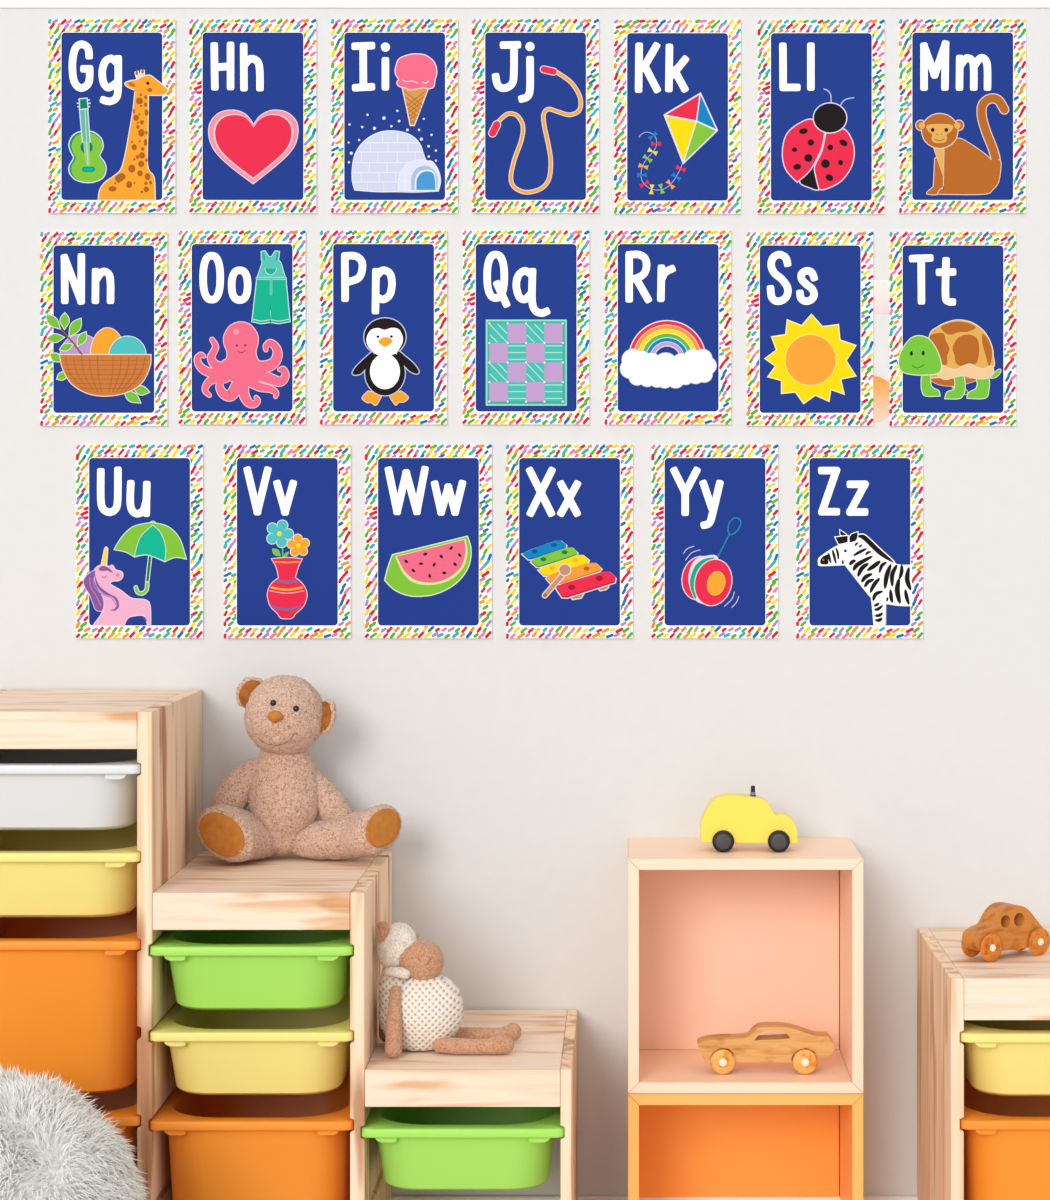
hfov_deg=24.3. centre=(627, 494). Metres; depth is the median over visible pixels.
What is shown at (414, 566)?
picture
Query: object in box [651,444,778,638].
card
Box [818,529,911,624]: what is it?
picture
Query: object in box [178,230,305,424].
card
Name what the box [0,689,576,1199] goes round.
storage unit
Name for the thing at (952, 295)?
card
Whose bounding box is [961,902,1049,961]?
toy car
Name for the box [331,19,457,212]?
card
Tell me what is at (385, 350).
picture
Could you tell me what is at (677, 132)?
picture
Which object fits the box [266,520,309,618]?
picture
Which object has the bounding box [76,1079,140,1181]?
storage bin
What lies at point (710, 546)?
picture
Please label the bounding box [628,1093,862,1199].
cube shelf
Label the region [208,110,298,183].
picture
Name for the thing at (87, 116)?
picture
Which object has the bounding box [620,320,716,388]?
picture
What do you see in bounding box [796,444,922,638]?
card
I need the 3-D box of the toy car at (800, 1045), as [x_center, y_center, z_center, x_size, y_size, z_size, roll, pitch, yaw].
[0.224,0.900,3.972,0.222,0.076,0.057,0,0,0]
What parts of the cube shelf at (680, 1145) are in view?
panel, panel, panel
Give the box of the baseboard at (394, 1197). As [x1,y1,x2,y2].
[392,1195,917,1199]
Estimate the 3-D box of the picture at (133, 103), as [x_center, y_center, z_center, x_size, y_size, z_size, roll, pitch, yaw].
[-0.839,-0.610,4.132,0.120,0.223,0.001,0,0,0]
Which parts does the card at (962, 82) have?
blue panel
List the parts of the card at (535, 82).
blue panel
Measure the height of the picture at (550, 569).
0.102 m
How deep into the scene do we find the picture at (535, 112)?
4.13 m
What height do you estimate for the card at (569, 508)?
0.330 m
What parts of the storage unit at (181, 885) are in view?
panel, panel, panel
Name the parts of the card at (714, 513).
blue panel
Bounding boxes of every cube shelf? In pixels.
[628,838,862,1093]
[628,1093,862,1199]
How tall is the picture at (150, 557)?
0.127 m
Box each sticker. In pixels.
[873,280,888,312]
[873,376,888,421]
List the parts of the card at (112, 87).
blue panel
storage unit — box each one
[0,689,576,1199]
[917,928,1049,1199]
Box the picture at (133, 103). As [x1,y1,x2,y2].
[98,69,167,200]
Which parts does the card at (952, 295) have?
blue panel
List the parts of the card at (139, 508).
blue panel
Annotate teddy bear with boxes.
[197,675,401,862]
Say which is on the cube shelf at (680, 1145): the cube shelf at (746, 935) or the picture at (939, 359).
the cube shelf at (746, 935)
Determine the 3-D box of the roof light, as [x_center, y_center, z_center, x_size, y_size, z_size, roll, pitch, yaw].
[0.205,0.487,3.993,0.009,0.023,0.009,0,0,-8]
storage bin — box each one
[0,749,140,829]
[0,822,140,916]
[0,906,140,1092]
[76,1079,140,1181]
[150,930,353,1009]
[150,986,353,1094]
[150,1068,353,1199]
[361,1104,564,1189]
[960,1020,1049,1095]
[960,1074,1049,1199]
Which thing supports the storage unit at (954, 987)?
on the floor
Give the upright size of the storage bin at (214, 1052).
0.104 m
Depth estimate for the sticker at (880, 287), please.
4.14 m
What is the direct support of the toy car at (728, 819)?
on the cube shelf at (746, 935)
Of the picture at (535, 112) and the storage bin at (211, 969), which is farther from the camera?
the picture at (535, 112)
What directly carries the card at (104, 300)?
attached to the wall
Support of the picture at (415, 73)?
attached to the card at (394, 82)
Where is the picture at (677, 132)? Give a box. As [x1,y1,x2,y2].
[637,92,717,193]
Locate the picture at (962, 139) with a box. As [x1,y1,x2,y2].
[915,93,1008,194]
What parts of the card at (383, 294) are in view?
blue panel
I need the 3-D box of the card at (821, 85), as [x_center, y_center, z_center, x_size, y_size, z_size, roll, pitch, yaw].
[0.328,-0.641,4.136,0.216,0.330,0.007,0,0,0]
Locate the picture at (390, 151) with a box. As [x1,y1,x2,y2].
[348,110,440,192]
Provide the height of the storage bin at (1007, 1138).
0.240 m
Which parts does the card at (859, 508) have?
blue panel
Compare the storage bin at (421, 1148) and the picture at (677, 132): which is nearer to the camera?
the storage bin at (421, 1148)
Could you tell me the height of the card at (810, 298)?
0.330 m
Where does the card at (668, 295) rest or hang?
attached to the wall
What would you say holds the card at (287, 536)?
attached to the wall
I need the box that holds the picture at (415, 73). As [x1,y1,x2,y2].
[395,53,436,125]
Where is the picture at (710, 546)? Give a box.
[681,517,740,607]
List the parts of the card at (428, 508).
blue panel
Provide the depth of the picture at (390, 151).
4.13 m
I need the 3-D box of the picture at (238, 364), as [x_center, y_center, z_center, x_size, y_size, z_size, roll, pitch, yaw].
[-0.655,-0.221,4.133,0.163,0.148,0.001,0,0,0]
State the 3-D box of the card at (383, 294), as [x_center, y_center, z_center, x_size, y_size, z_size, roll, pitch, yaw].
[-0.415,-0.284,4.136,0.216,0.330,0.007,0,0,0]
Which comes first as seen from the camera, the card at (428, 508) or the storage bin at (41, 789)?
the storage bin at (41, 789)
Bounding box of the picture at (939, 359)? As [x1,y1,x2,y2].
[898,319,1000,399]
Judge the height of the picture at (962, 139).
0.173 m
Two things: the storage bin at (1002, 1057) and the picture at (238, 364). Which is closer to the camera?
the storage bin at (1002, 1057)
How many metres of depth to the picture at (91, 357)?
4.13 m
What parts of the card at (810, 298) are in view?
blue panel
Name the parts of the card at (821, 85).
blue panel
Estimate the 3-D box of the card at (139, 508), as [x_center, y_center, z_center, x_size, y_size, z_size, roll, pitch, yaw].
[-0.828,0.079,4.136,0.216,0.330,0.007,0,0,0]
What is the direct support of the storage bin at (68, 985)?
in the storage unit at (181, 885)
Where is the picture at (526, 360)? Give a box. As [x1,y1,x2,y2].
[486,320,566,405]
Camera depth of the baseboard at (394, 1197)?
4.13 m
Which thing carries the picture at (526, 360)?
attached to the card at (526, 296)
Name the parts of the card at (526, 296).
blue panel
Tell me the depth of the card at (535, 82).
4.13 m
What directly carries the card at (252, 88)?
attached to the wall
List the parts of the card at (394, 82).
blue panel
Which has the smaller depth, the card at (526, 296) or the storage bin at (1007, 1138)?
the storage bin at (1007, 1138)
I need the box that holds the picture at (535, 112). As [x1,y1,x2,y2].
[488,65,582,194]
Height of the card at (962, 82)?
0.330 m
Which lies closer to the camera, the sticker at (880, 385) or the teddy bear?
the teddy bear
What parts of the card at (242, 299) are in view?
blue panel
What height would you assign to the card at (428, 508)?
0.330 m
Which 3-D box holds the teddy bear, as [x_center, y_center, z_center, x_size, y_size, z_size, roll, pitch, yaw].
[-0.538,0.450,4.018,0.334,0.307,0.163,0,0,0]
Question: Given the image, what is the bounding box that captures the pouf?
[0,1064,149,1199]
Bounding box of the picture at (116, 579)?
[83,546,150,625]
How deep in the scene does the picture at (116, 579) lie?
4.13 m
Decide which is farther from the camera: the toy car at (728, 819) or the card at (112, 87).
the card at (112, 87)
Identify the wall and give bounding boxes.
[0,8,1049,1194]
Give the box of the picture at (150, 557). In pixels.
[114,521,186,595]
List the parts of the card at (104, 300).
blue panel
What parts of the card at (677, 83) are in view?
blue panel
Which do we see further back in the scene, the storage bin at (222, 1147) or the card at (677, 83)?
the card at (677, 83)
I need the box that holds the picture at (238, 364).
[194,321,289,408]
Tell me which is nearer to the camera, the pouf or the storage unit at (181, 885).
the pouf
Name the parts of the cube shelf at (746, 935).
panel, panel, panel, panel, panel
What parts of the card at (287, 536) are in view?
blue panel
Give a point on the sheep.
(421, 1008)
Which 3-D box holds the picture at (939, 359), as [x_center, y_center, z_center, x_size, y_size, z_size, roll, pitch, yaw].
[0.545,-0.230,4.133,0.175,0.136,0.001,0,0,0]
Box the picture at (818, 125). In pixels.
[782,89,854,190]
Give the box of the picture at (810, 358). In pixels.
[764,313,856,403]
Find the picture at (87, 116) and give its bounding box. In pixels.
[68,97,106,182]
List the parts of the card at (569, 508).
blue panel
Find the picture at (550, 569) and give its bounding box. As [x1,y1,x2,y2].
[521,540,616,599]
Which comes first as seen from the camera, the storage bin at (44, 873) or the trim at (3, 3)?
the storage bin at (44, 873)
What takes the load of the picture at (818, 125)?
attached to the card at (821, 85)
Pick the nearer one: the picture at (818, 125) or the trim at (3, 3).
the picture at (818, 125)
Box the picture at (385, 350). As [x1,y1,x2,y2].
[352,317,419,405]
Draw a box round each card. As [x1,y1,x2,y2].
[40,232,167,425]
[48,19,175,212]
[76,444,202,638]
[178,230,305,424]
[189,19,316,212]
[223,444,350,638]
[320,230,446,424]
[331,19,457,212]
[365,444,491,638]
[462,230,589,424]
[472,19,598,212]
[506,444,632,638]
[604,230,731,424]
[614,19,740,213]
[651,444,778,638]
[746,232,873,425]
[757,19,884,213]
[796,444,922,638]
[889,232,1016,425]
[899,19,1025,212]
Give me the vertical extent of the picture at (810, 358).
0.154 m
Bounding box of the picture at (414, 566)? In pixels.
[384,536,471,596]
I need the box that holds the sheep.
[376,921,520,1057]
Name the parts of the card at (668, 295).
blue panel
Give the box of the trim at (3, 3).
[0,0,1049,7]
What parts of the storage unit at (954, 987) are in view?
panel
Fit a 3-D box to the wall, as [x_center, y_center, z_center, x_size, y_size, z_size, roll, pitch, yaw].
[0.000,-0.043,4.190,6.400,2.750,0.100,0,0,0]
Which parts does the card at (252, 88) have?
blue panel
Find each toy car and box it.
[697,1022,834,1073]
[700,785,797,851]
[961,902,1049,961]
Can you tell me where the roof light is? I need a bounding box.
[750,785,755,796]
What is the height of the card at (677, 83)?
0.330 m
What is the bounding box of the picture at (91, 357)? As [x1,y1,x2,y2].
[45,312,151,402]

